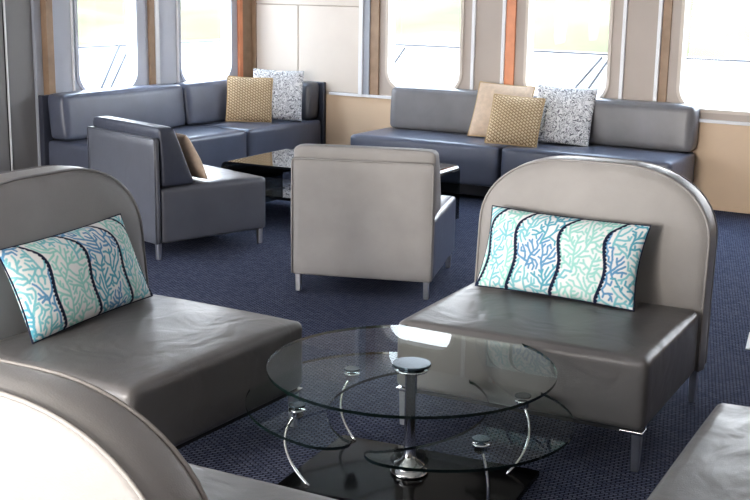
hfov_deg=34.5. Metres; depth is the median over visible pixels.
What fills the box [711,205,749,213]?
baseboard
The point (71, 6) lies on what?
trim
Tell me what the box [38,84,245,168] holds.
sofa
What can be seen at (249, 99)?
cushion
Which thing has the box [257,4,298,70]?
wall panel
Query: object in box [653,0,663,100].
trim
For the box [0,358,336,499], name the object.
lounge chair
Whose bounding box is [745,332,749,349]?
paper sheet
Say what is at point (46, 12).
trim
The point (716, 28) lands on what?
hill
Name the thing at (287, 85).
cushion
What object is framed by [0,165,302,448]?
lounge chair
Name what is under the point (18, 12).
wall
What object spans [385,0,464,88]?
window
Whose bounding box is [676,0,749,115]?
window
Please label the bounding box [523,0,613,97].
window
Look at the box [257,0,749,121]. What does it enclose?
wall
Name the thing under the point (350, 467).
glass coffee table
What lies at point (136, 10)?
window
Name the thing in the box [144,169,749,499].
floor
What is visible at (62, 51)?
window frame
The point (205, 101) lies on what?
sofa
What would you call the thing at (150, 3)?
trim
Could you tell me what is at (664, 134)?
sofa
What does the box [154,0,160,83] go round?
trim
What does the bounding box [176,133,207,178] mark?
cushion
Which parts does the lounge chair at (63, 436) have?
backrest, seat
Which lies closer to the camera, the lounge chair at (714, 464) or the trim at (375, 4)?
the lounge chair at (714, 464)
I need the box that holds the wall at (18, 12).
[0,0,37,171]
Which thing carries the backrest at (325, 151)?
on the armchair at (368, 212)
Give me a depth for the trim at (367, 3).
10.82 m
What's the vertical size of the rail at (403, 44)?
0.015 m
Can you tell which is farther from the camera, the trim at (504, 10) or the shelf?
the trim at (504, 10)
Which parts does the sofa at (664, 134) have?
seat, backrest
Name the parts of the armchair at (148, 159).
panel, leg, seat, leg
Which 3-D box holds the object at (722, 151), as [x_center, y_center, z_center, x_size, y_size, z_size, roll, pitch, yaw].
[2.855,-0.616,9.266,9.482,0.678,0.006,9,15,31]
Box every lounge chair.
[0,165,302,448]
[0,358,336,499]
[396,155,717,471]
[647,403,749,499]
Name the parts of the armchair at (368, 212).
leg, panel, leg, seat, leg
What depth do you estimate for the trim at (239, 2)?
11.31 m
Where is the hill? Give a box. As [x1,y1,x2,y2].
[77,0,749,58]
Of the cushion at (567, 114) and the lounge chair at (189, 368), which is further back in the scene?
the cushion at (567, 114)
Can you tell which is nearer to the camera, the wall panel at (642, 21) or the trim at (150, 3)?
the wall panel at (642, 21)
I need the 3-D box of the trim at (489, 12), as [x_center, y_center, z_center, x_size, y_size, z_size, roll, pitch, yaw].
[0.970,-2.192,10.111,0.250,1.916,0.012,9,15,31]
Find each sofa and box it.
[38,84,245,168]
[174,78,325,169]
[350,86,511,196]
[501,96,699,182]
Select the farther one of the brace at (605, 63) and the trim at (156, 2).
the brace at (605, 63)
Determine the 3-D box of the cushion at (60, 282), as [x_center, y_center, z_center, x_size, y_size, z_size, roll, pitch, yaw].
[-1.119,0.094,4.563,0.203,0.347,0.700,7,14,26]
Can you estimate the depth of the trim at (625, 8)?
9.58 m
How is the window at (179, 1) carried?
in the window frame at (62, 51)
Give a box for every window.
[73,0,139,89]
[178,0,233,81]
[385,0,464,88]
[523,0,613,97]
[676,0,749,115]
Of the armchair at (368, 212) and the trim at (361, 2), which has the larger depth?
the trim at (361, 2)
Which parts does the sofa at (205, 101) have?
backrest, seat, panel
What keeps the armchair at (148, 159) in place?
on the floor
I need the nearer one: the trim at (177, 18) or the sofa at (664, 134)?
the sofa at (664, 134)
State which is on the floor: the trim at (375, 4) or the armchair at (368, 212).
the armchair at (368, 212)
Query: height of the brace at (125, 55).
0.754 m
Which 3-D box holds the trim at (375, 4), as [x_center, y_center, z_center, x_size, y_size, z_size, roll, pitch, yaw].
[0.007,-2.335,10.681,0.092,1.916,0.020,9,15,31]
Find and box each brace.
[100,44,120,88]
[110,51,126,87]
[395,47,405,63]
[574,57,602,87]
[587,61,606,88]
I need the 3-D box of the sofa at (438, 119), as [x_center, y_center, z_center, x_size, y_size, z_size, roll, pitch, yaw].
[0.564,-0.922,10.149,1.381,0.818,0.762,8,14,29]
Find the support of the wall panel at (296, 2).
attached to the wall at (385, 89)
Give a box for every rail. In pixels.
[79,39,220,47]
[395,43,749,61]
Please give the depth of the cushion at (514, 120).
9.54 m
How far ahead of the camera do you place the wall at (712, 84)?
11.54 m
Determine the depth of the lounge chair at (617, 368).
4.71 m
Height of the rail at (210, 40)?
0.015 m
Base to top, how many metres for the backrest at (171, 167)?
0.376 m
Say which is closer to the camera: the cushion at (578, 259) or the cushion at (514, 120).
the cushion at (578, 259)
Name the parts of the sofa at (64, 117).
backrest, seat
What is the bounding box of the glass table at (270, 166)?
[221,149,459,219]
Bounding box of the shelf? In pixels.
[265,178,290,197]
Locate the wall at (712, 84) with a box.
[395,45,749,110]
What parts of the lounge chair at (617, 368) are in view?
leg, seat, seat rail, backrest, leg, leg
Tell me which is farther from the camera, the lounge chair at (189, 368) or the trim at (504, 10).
the trim at (504, 10)
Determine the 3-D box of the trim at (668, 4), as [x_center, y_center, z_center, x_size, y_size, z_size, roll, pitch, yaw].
[2.275,-1.996,9.332,0.070,1.916,0.012,9,15,31]
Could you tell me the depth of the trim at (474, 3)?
10.26 m
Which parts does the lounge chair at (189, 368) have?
backrest, seat, seat rail, leg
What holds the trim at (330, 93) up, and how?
attached to the wall at (385, 89)
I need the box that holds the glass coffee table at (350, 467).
[245,325,574,499]
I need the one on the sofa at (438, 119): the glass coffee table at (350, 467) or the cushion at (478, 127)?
the cushion at (478, 127)
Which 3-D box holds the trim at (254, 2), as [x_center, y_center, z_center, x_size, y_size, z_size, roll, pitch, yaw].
[-1.148,-2.162,11.438,0.060,2.620,0.030,9,15,31]
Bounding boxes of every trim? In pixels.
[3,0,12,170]
[31,0,43,165]
[40,0,55,94]
[70,0,75,90]
[147,0,155,84]
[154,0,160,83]
[176,0,179,82]
[237,0,242,76]
[243,0,251,76]
[252,0,256,76]
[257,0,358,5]
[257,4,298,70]
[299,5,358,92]
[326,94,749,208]
[329,92,749,125]
[358,0,363,93]
[363,0,370,94]
[369,0,379,94]
[470,0,476,89]
[474,0,502,89]
[500,0,506,83]
[504,0,516,84]
[618,0,628,98]
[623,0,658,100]
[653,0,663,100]
[657,0,672,101]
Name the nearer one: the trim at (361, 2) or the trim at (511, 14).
the trim at (511, 14)
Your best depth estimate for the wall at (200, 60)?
12.33 m
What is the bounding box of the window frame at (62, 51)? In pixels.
[52,0,237,92]
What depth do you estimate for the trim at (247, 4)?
11.41 m
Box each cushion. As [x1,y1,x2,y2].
[0,213,152,343]
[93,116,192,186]
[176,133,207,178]
[225,76,272,121]
[253,68,303,121]
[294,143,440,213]
[302,81,318,119]
[467,81,535,136]
[475,205,650,311]
[484,93,545,147]
[537,84,597,145]
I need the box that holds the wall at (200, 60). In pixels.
[79,41,220,89]
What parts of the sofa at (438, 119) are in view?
seat, backrest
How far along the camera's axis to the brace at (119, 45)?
12.12 m
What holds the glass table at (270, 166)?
on the floor
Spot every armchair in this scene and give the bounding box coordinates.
[87,116,264,259]
[291,143,455,299]
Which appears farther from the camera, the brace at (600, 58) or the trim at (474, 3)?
the brace at (600, 58)
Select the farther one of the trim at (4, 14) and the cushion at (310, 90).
the cushion at (310, 90)
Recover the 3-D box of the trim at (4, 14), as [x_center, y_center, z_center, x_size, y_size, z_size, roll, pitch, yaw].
[-2.797,-1.669,9.122,0.014,2.620,0.016,9,15,33]
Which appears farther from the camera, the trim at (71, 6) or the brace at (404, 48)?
the brace at (404, 48)
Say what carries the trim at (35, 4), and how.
attached to the wall at (18, 12)

